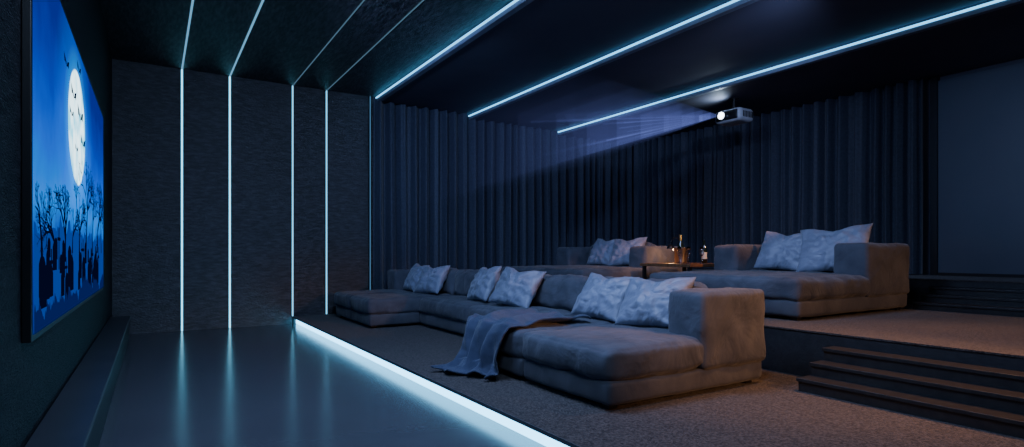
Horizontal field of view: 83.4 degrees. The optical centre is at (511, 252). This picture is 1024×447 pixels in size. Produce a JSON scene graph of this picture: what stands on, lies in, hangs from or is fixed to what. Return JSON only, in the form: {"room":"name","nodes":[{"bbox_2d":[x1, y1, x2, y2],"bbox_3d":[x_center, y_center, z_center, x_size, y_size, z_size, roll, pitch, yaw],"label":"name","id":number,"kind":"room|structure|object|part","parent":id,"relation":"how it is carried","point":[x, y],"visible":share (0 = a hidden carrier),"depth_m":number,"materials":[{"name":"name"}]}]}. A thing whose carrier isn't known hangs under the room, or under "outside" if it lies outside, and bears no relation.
{"room":"home theater","nodes":[
{"label":"home theater","id":0,"kind":"room"},
{"bbox_2d":[0,0,111,446],"bbox_3d":[-2.137,-0.750,2.355,0.200,3.700,12.459,0,0,-32],"label":"wall","id":1,"kind":"structure","parent":0,"point":[33,375],"depth_m":2.51,"materials":[{"name":"grey paint"}]},
{"bbox_2d":[21,0,103,342],"bbox_3d":[-3.097,-0.512,4.120,0.038,1.775,4.070,0,0,-32],"label":"projection screen","id":2,"kind":"object","parent":1,"relation":"attached to","point":[62,116],"visible":1,"depth_m":3.02,"materials":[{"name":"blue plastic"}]},
{"bbox_2d":[112,59,372,333],"bbox_3d":[-1.396,-0.800,10.340,9.715,3.800,0.300,0,0,-32],"label":"wall","id":3,"kind":"structure","parent":0,"point":[146,98],"depth_m":8.46,"materials":[{"name":"grey paint"}]},
{"bbox_3d":[-5.026,-0.750,7.926,0.799,3.700,0.050,0,0,-32],"label":"relief panel","id":4,"kind":"part","parent":3,"relation":"part of","materials":[{"name":"grey paint"}]},
{"bbox_2d":[181,0,193,330],"bbox_3d":[-1.424,-0.750,2.936,0.021,3.697,12.290,0,0,-32],"label":"led strip","id":5,"kind":"object","parent":3,"relation":"attached to","point":[192,2],"visible":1,"depth_m":8.12,"materials":[{"name":"white plastic"}]},
{"bbox_3d":[-4.417,-0.750,8.306,0.585,3.700,0.050,0,0,-32],"label":"relief panel","id":6,"kind":"part","parent":3,"relation":"part of","materials":[{"name":"grey paint"}]},
{"bbox_2d":[229,0,263,327],"bbox_3d":[-0.906,-0.750,3.260,0.021,3.697,12.290,0,0,-32],"label":"led strip","id":7,"kind":"object","parent":3,"relation":"attached to","point":[262,1],"visible":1,"depth_m":8.45,"materials":[{"name":"white plastic"}]},
{"bbox_3d":[-3.785,-0.750,8.701,0.854,3.700,0.050,0,0,-32],"label":"relief panel","id":8,"kind":"part","parent":3,"relation":"part of","materials":[{"name":"grey paint"}]},
{"bbox_3d":[-3.193,-0.750,9.071,0.490,3.700,0.050,0,0,-32],"label":"relief panel","id":9,"kind":"part","parent":3,"relation":"part of","materials":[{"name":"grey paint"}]},
{"bbox_2d":[292,0,364,315],"bbox_3d":[-0.160,-0.810,3.726,0.016,3.577,12.290,0,0,-32],"label":"led strip","id":10,"kind":"object","parent":3,"relation":"attached to","point":[363,0],"visible":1,"depth_m":8.91,"materials":[{"name":"white plastic"}]},
{"bbox_3d":[-2.683,-0.750,9.389,0.660,3.700,0.050,0,0,-32],"label":"relief panel","id":11,"kind":"part","parent":3,"relation":"part of","materials":[{"name":"grey paint"}]},
{"bbox_2d":[369,96,369,289],"bbox_3d":[-2.358,-0.810,9.544,0.030,3.580,0.029,0,0,-32],"label":"trim","id":12,"kind":"structure","parent":3,"relation":"attached to","point":[369,96],"depth_m":9.52,"materials":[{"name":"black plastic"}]},
{"bbox_2d":[370,96,370,289],"bbox_3d":[-2.348,-0.808,9.521,0.010,3.573,0.020,0,0,-32],"label":"led strip","id":13,"kind":"object","parent":3,"relation":"attached to","point":[370,96],"visible":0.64,"depth_m":9.51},
{"bbox_2d":[326,0,423,313],"bbox_3d":[0.278,-0.810,3.999,0.016,3.577,12.290,0,0,-32],"label":"led strip","id":14,"kind":"object","parent":3,"relation":"attached to","point":[422,0],"visible":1,"depth_m":9.19,"materials":[{"name":"white plastic"}]},
{"bbox_2d":[292,316,579,446],"bbox_3d":[-0.135,0.989,3.665,0.006,0.024,12.358,0,0,-32],"label":"trim","id":15,"kind":"structure","parent":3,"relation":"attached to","point":[550,435],"depth_m":3.94,"materials":[{"name":"black metal"}]},
{"bbox_2d":[100,0,512,97],"bbox_3d":[-0.637,-2.700,3.469,3.725,0.200,12.760,0,0,-32],"label":"ceiling","id":16,"kind":"structure","parent":0,"point":[285,36],"depth_m":6.90,"materials":[{"name":"black paint"}]},
{"bbox_2d":[99,324,545,446],"bbox_3d":[1.904,1.160,5.056,9.715,0.120,12.760,0,0,-32],"label":"floor","id":17,"kind":"structure","parent":0,"point":[286,385],"depth_m":4.29,"materials":[{"name":"stone"}]},
{"bbox_2d":[25,316,130,446],"bbox_3d":[-1.896,0.960,2.365,0.216,0.280,12.019,0,0,-32],"label":"ledge","id":18,"kind":"object","parent":17,"relation":"on","point":[77,417],"visible":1,"depth_m":3.38,"materials":[{"name":"black plastic"}]},
{"bbox_2d":[761,327,1023,375],"bbox_3d":[3.969,0.861,6.227,4.569,0.478,12.358,0,0,-32],"label":"platform","id":19,"kind":"object","parent":17,"relation":"on","point":[787,351],"visible":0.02,"depth_m":4.41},
{"bbox_2d":[764,304,1023,357],"bbox_3d":[3.965,0.616,6.224,4.579,0.012,12.358,0,0,-32],"label":"carpet","id":20,"kind":"object","parent":19,"relation":"on","point":[979,333],"visible":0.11,"depth_m":4.64,"materials":[{"name":"carpet"}]},
{"bbox_2d":[502,242,686,278],"bbox_3d":[1.230,0.214,9.068,2.070,0.790,2.169,0,0,-32],"label":"lounge sofa","id":21,"kind":"object","parent":20,"relation":"on","point":[570,260],"visible":0.27,"depth_m":8.40,"materials":[{"name":"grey fabric"}]},
{"bbox_3d":[1.245,0.173,10.132,0.913,0.563,0.379,0,0,-32],"label":"arm","id":22,"kind":"part","parent":21,"relation":"part of","materials":[{"name":"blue fabric"}]},
{"bbox_2d":[502,265,648,278],"bbox_3d":[1.124,0.328,9.000,1.816,0.269,2.153,0,0,-32],"label":"seat cushion","id":23,"kind":"object","parent":21,"relation":"on","point":[584,270],"depth_m":8.16,"materials":[{"name":"grey fabric"}]},
{"bbox_2d":[587,238,622,265],"bbox_3d":[1.502,-0.016,9.367,0.312,0.465,0.621,0,0,-34],"label":"throw pillow","id":24,"kind":"object","parent":21,"relation":"on","point":[601,251],"visible":0.76,"depth_m":9.30,"materials":[{"name":"fabric"}]},
{"bbox_2d":[608,237,646,265],"bbox_3d":[1.779,-0.016,8.891,0.614,0.465,0.310,0,0,44],"label":"throw pillow","id":25,"kind":"object","parent":21,"relation":"on","point":[620,253],"visible":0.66,"depth_m":8.83,"materials":[{"name":"fabric"}]},
{"bbox_2d":[622,242,655,265],"bbox_3d":[1.984,0.041,9.115,0.350,0.443,0.736,0,0,-32],"label":"cushion","id":26,"kind":"object","parent":21,"relation":"on","point":[647,243],"depth_m":8.86,"materials":[{"name":"grey fabric"}]},
{"bbox_3d":[2.192,0.172,8.615,0.916,0.561,0.377,0,0,-32],"label":"arm","id":27,"kind":"part","parent":21,"relation":"part of","materials":[{"name":"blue fabric"}]},
{"bbox_2d":[640,263,713,279],"bbox_3d":[2.384,0.374,7.831,0.900,0.469,0.880,0,0,-32],"label":"side table","id":28,"kind":"object","parent":20,"relation":"on","point":[644,265],"visible":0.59,"depth_m":7.66,"materials":[{"name":"brown wood"}]},
{"bbox_3d":[1.830,0.395,7.945,0.040,0.429,0.040,0,0,-32],"label":"leg","id":29,"kind":"part","parent":28,"relation":"part of","materials":[{"name":"black plastic"}]},
{"bbox_2d":[667,237,678,248],"bbox_3d":[2.320,-0.043,8.145,0.320,0.365,0.124,0,0,-32],"label":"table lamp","id":30,"kind":"object","parent":28,"relation":"on","point":[670,246],"visible":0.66,"depth_m":8.07,"materials":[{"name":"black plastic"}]},
{"bbox_2d":[677,247,680,262],"bbox_3d":[2.229,0.029,7.664,0.064,0.219,0.064,0,0,-32],"label":"champagne flute","id":31,"kind":"object","parent":28,"relation":"on","point":[678,248],"visible":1,"depth_m":7.64,"materials":[{"name":"clear glass"}]},
{"bbox_2d":[673,235,687,262],"bbox_3d":[2.323,-0.057,7.911,0.224,0.392,0.224,0,0,-32],"label":"bucket","id":32,"kind":"object","parent":28,"relation":"on","point":[683,257],"visible":0.77,"depth_m":7.85,"materials":[{"name":"metal"}]},
{"bbox_2d":[678,235,683,247],"bbox_3d":[2.329,-0.071,7.938,0.090,0.363,0.090,0,0,-32],"label":"bottle","id":33,"kind":"object","parent":32,"relation":"in","point":[680,244],"depth_m":7.92,"materials":[{"name":"green glass"}]},
{"bbox_2d":[686,247,690,263],"bbox_3d":[2.293,0.029,7.468,0.064,0.219,0.064,0,0,-32],"label":"champagne flute","id":34,"kind":"object","parent":28,"relation":"on","point":[688,249],"visible":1,"depth_m":7.45,"materials":[{"name":"clear glass"}]},
{"bbox_2d":[699,247,703,263],"bbox_3d":[2.468,0.029,7.471,0.064,0.219,0.064,0,0,-32],"label":"champagne flute","id":35,"kind":"object","parent":28,"relation":"on","point":[701,248],"visible":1,"depth_m":7.45,"materials":[{"name":"clear glass"}]},
{"bbox_2d":[701,240,706,262],"bbox_3d":[2.590,-0.015,7.747,0.077,0.309,0.077,0,0,-32],"label":"wine bottle","id":36,"kind":"object","parent":28,"relation":"on","point":[704,257],"visible":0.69,"depth_m":7.71,"materials":[{"name":"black glass"}]},
{"bbox_2d":[650,243,909,320],"bbox_3d":[2.904,0.213,6.387,2.070,0.792,1.881,0,0,-32],"label":"lounge sofa","id":37,"kind":"object","parent":20,"relation":"on","point":[865,276],"visible":0.69,"depth_m":5.74,"materials":[{"name":"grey fabric"}]},
{"bbox_3d":[2.994,0.173,7.330,0.918,0.563,0.376,0,0,-32],"label":"arm","id":38,"kind":"part","parent":37,"relation":"part of","materials":[{"name":"grey fabric"}]},
{"bbox_2d":[650,270,870,300],"bbox_3d":[2.798,0.327,6.319,1.817,0.265,1.875,0,0,-32],"label":"seat cushion","id":39,"kind":"object","parent":37,"relation":"on","point":[776,285],"depth_m":5.51,"materials":[{"name":"grey fabric"}]},
{"bbox_2d":[753,231,800,270],"bbox_3d":[3.171,-0.025,6.695,0.313,0.488,0.649,0,0,-37],"label":"throw pillow","id":40,"kind":"object","parent":37,"relation":"on","point":[778,251],"visible":0.75,"depth_m":6.64,"materials":[{"name":"grey fabric"}]},
{"bbox_2d":[796,223,872,271],"bbox_3d":[3.439,-0.043,6.155,0.352,0.540,0.762,0,0,-44],"label":"throw pillow","id":41,"kind":"object","parent":37,"relation":"on","point":[817,246],"visible":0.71,"depth_m":6.13,"materials":[{"name":"grey fabric"}]},
{"bbox_3d":[3.794,0.172,6.055,0.913,0.563,0.375,0,0,-32],"label":"arm","id":42,"kind":"part","parent":37,"relation":"part of","materials":[{"name":"grey fabric"}]},
{"bbox_2d":[907,279,1023,304],"bbox_3d":[5.335,0.461,7.080,1.349,0.298,12.358,0,0,-32],"label":"platform","id":43,"kind":"object","parent":20,"relation":"on","point":[916,287],"visible":0.11,"depth_m":6.52,"materials":[{"name":"black wood"}]},
{"bbox_2d":[692,268,1023,282],"bbox_3d":[5.330,0.306,7.077,1.359,0.012,12.358,0,0,-32],"label":"carpet","id":44,"kind":"object","parent":43,"relation":"on","point":[914,277],"visible":0.44,"depth_m":6.76,"materials":[{"name":"carpet"}]},
{"bbox_2d":[911,286,1023,316],"bbox_3d":[6.176,0.493,3.862,0.609,0.232,5.990,0,0,-32],"label":"steps","id":45,"kind":"structure","parent":20,"relation":"on","point":[988,301],"depth_m":5.94,"materials":[{"name":"carpet"}]},
{"bbox_3d":[0.981,1.050,4.362,2.475,0.100,12.358,0,0,-32],"label":"platform riser","id":46,"kind":"object","parent":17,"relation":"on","visible":0},
{"bbox_2d":[296,320,568,446],"bbox_3d":[-0.077,1.050,3.701,0.019,0.088,12.358,0,0,-32],"label":"led strip","id":47,"kind":"object","parent":46,"relation":"attached to","point":[536,436],"visible":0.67,"depth_m":4.21,"materials":[{"name":"white plastic"}]},
{"bbox_2d":[293,314,1023,446],"bbox_3d":[0.950,0.990,4.342,2.550,0.020,12.358,0,0,-32],"label":"carpet","id":48,"kind":"object","parent":46,"relation":"on","point":[770,410],"visible":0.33,"depth_m":3.51,"materials":[{"name":"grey carpet"}]},
{"bbox_2d":[334,268,765,409],"bbox_3d":[-0.413,0.595,6.555,1.591,0.768,6.298,0,0,-32],"label":"sectional sofa","id":49,"kind":"object","parent":48,"relation":"on","point":[714,337],"visible":0.76,"depth_m":4.11,"materials":[{"name":"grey fabric"}]},
{"bbox_2d":[334,289,412,309],"bbox_3d":[-1.935,0.698,8.794,1.376,0.261,0.870,0,0,-32],"label":"seat cushion","id":50,"kind":"object","parent":49,"relation":"on","point":[342,299],"depth_m":8.51,"materials":[{"name":"grey fabric"}]},
{"bbox_3d":[-1.618,0.543,9.297,0.728,0.562,0.370,0,0,-32],"label":"arm","id":51,"kind":"part","parent":49,"relation":"part of","materials":[{"name":"grey fabric"}]},
{"bbox_2d":[350,292,454,314],"bbox_3d":[-1.490,0.696,8.081,1.375,0.264,0.869,0,0,-32],"label":"seat cushion","id":52,"kind":"object","parent":49,"relation":"on","point":[389,303],"depth_m":7.65,"materials":[{"name":"grey fabric"}]},
{"bbox_2d":[403,263,429,290],"bbox_3d":[-1.453,0.371,8.701,0.291,0.427,0.547,0,0,-28],"label":"throw pillow","id":53,"kind":"object","parent":49,"relation":"on","point":[412,278],"visible":0.64,"depth_m":8.60,"materials":[{"name":"fabric"}]},
{"bbox_2d":[413,265,450,293],"bbox_3d":[-1.153,0.377,8.179,0.612,0.417,0.302,0,0,44],"label":"throw pillow","id":54,"kind":"object","parent":49,"relation":"on","point":[431,280],"visible":1,"depth_m":8.05,"materials":[{"name":"grey fabric"}]},
{"bbox_2d":[439,268,457,294],"bbox_3d":[-0.966,0.422,8.402,0.297,0.424,0.821,0,0,-32],"label":"cushion","id":55,"kind":"object","parent":49,"relation":"on","point":[448,288],"depth_m":8.06,"materials":[{"name":"grey fabric"}]},
{"bbox_2d":[419,295,499,322],"bbox_3d":[-0.606,0.695,7.291,0.707,0.261,1.465,0,0,-32],"label":"seat cushion","id":56,"kind":"object","parent":49,"relation":"on","point":[444,308],"depth_m":7.06,"materials":[{"name":"grey fabric"}]},
{"bbox_2d":[455,269,502,295],"bbox_3d":[-0.362,0.429,7.438,0.324,0.427,1.419,0,0,-32],"label":"cushion","id":57,"kind":"object","parent":49,"relation":"on","point":[463,278],"depth_m":7.66,"materials":[{"name":"grey fabric"}]},
{"bbox_2d":[467,266,501,301],"bbox_3d":[-0.342,0.367,6.919,0.299,0.436,0.546,0,0,-30],"label":"throw pillow","id":58,"kind":"object","parent":49,"relation":"on","point":[484,282],"visible":0.98,"depth_m":6.75,"materials":[{"name":"grey fabric"}]},
{"bbox_2d":[431,307,591,379],"bbox_3d":[-0.055,0.745,4.848,1.194,0.463,0.908,0,0,-32],"label":"throw blanket","id":59,"kind":"object","parent":49,"relation":"on","point":[483,338],"visible":1,"depth_m":4.68,"materials":[{"name":"fabric"}]},
{"bbox_2d":[488,266,545,307],"bbox_3d":[0.046,0.373,6.229,0.302,0.444,0.693,0,0,-43],"label":"throw pillow","id":60,"kind":"object","parent":49,"relation":"on","point":[514,288],"visible":0.99,"depth_m":6.10,"materials":[{"name":"fabric"}]},
{"bbox_2d":[468,304,571,315],"bbox_3d":[0.160,0.694,6.070,0.715,0.267,1.459,0,0,-32],"label":"seat cushion","id":61,"kind":"object","parent":49,"relation":"on","point":[481,309],"depth_m":6.07,"materials":[{"name":"grey fabric"}]},
{"bbox_2d":[499,315,614,357],"bbox_3d":[0.442,0.699,4.986,1.373,0.260,0.730,0,0,-32],"label":"seat cushion","id":62,"kind":"object","parent":49,"relation":"on","point":[511,346],"depth_m":4.52,"materials":[{"name":"fabric"}]},
{"bbox_2d":[530,274,588,311],"bbox_3d":[0.397,0.425,6.212,0.308,0.425,1.431,0,0,-32],"label":"cushion","id":63,"kind":"object","parent":49,"relation":"on","point":[555,292],"depth_m":5.85,"materials":[{"name":"grey fabric"}]},
{"bbox_2d":[570,272,639,321],"bbox_3d":[0.809,0.383,5.079,0.324,0.403,0.580,0,0,-34],"label":"throw pillow","id":64,"kind":"object","parent":49,"relation":"on","point":[600,297],"visible":0.89,"depth_m":4.98,"materials":[{"name":"grey fabric"}]},
{"bbox_2d":[522,323,703,380],"bbox_3d":[0.893,0.696,4.269,1.382,0.262,1.012,0,0,-32],"label":"seat cushion","id":65,"kind":"object","parent":49,"relation":"on","point":[607,351],"depth_m":3.84,"materials":[{"name":"grey fabric"}]},
{"bbox_2d":[614,277,695,327],"bbox_3d":[1.119,0.386,4.540,0.332,0.403,0.629,0,0,-43],"label":"throw pillow","id":66,"kind":"object","parent":49,"relation":"on","point":[645,303],"visible":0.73,"depth_m":4.46,"materials":[{"name":"grey fabric"}]},
{"bbox_2d":[647,278,707,287],"bbox_3d":[1.327,0.426,4.734,0.306,0.415,0.642,0,0,-32],"label":"cushion","id":67,"kind":"object","parent":49,"relation":"on","point":[696,284],"depth_m":4.52,"materials":[{"name":"grey fabric"}]},
{"bbox_3d":[1.522,0.544,4.268,0.731,0.562,0.369,0,0,-32],"label":"arm","id":68,"kind":"part","parent":49,"relation":"part of","materials":[{"name":"grey fabric"}]},
{"bbox_2d":[796,346,1023,438],"bbox_3d":[3.655,0.841,1.934,0.489,0.277,5.390,0,0,-32],"label":"steps","id":69,"kind":"structure","parent":48,"relation":"on","point":[990,399],"depth_m":3.57,"materials":[{"name":"carpet"}]},
{"bbox_2d":[376,0,727,114],"bbox_3d":[1.669,-2.660,4.909,1.750,0.280,12.760,0,0,-32],"label":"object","id":70,"kind":"object","parent":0,"point":[543,40],"visible":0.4,"depth_m":6.98,"materials":[{"name":"black paint"}]},
{"bbox_2d":[373,97,446,289],"bbox_3d":[-1.720,-0.806,9.793,1.275,3.548,0.208,0,0,-32],"label":"stage curtain","id":71,"kind":"object","parent":70,"relation":"hanging from","point":[410,143],"visible":0.81,"depth_m":9.76,"materials":[{"name":"fabric"}]},
{"bbox_2d":[377,0,533,100],"bbox_3d":[1.005,-2.524,4.365,0.072,0.048,12.340,0,0,-32],"label":"ceiling panel","id":72,"kind":"object","parent":70,"relation":"attached to","point":[519,4],"visible":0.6,"depth_m":6.92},
{"bbox_2d":[376,0,517,97],"bbox_3d":[0.974,-2.562,4.346,0.020,0.021,12.340,0,0,-32],"label":"led light line","id":73,"kind":"object","parent":72,"relation":"attached to","point":[514,1],"visible":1,"depth_m":7.00,"materials":[{"name":"white plastic"}]},
{"bbox_2d":[469,0,987,130],"bbox_3d":[3.238,-2.620,5.888,1.990,0.360,12.760,0,0,-32],"label":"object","id":74,"kind":"object","parent":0,"point":[761,34],"visible":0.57,"depth_m":6.96,"materials":[{"name":"black paint"}]},
{"bbox_2d":[447,111,589,270],"bbox_3d":[0.187,-0.951,10.991,3.210,3.098,0.213,0,0,-32],"label":"stage curtain","id":75,"kind":"object","parent":74,"relation":"hanging from","point":[516,195],"visible":0.79,"depth_m":10.85,"materials":[{"name":"fabric"}]},
{"bbox_2d":[469,0,758,118],"bbox_3d":[2.472,-2.444,5.281,0.072,0.048,12.340,0,0,-32],"label":"ceiling panel","id":76,"kind":"object","parent":74,"relation":"attached to","point":[739,4],"visible":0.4,"depth_m":6.90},
{"bbox_2d":[468,0,738,116],"bbox_3d":[2.442,-2.482,5.262,0.020,0.021,12.340,0,0,-32],"label":"led light line","id":77,"kind":"object","parent":76,"relation":"attached to","point":[732,1],"visible":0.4,"depth_m":7.01,"materials":[{"name":"white plastic"}]},
{"bbox_2d":[558,0,1023,145],"bbox_3d":[5.045,-2.580,7.016,2.310,0.440,12.760,0,0,-32],"label":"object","id":78,"kind":"object","parent":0,"point":[995,37],"visible":0.44,"depth_m":7.62,"materials":[{"name":"black paint"}]},
{"bbox_2d":[590,139,633,246],"bbox_3d":[2.121,-1.026,12.194,1.325,2.628,0.178,0,0,-32],"label":"stage curtain","id":79,"kind":"object","parent":78,"relation":"hanging from","point":[611,164],"visible":0.7,"depth_m":12.13,"materials":[{"name":"fabric"}]},
{"bbox_2d":[716,98,752,126],"bbox_3d":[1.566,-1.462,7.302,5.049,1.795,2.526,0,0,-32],"label":"ceiling projector","id":80,"kind":"object","parent":78,"relation":"attached to","point":[734,116],"visible":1,"depth_m":8.66,"materials":[{"name":"white plastic"}]},
{"bbox_3d":[3.166,-2.080,8.709,0.008,0.104,0.104,0,0,-32],"label":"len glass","id":81,"kind":"part","parent":80,"relation":"part of","materials":[{"name":"white glass"}]},
{"bbox_2d":[634,78,922,273],"bbox_3d":[4.105,-1.034,10.055,0.222,2.644,5.470,0,0,-32],"label":"stage curtain","id":82,"kind":"object","parent":78,"relation":"hanging from","point":[843,162],"visible":0.86,"depth_m":9.29,"materials":[{"name":"fabric"}]},
{"bbox_2d":[558,0,1023,135],"bbox_3d":[4.143,-2.364,6.324,0.072,0.048,12.340,0,0,-32],"label":"ceiling panel","id":83,"kind":"object","parent":78,"relation":"attached to","point":[1006,3],"visible":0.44,"depth_m":6.86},
{"bbox_2d":[558,0,1003,132],"bbox_3d":[4.113,-2.401,6.305,0.020,0.021,12.340,0,0,-32],"label":"led light line","id":84,"kind":"object","parent":83,"relation":"attached to","point":[994,1],"visible":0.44,"depth_m":6.94,"materials":[{"name":"white plastic"}]},
{"bbox_2d":[698,58,1023,274],"bbox_3d":[6.019,-0.750,7.448,0.200,3.700,12.459,0,0,-32],"label":"wall","id":85,"kind":"structure","parent":0,"point":[926,83],"depth_m":7.83,"materials":[{"name":"black paint"}]},
{"bbox_2d":[930,62,1023,277],"bbox_3d":[7.397,-1.028,4.966,0.089,2.654,6.570,0,0,-32],"label":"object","id":86,"kind":"object","parent":85,"relation":"attached to","point":[977,119],"visible":0.96,"depth_m":7.31,"materials":[{"name":"black plastic"}]},
{"bbox_3d":[5.678,-1.028,7.719,0.089,2.654,0.080,0,0,-32],"label":"frame","id":87,"kind":"part","parent":86,"relation":"part of","materials":[{"name":"black plastic"}]}
]}

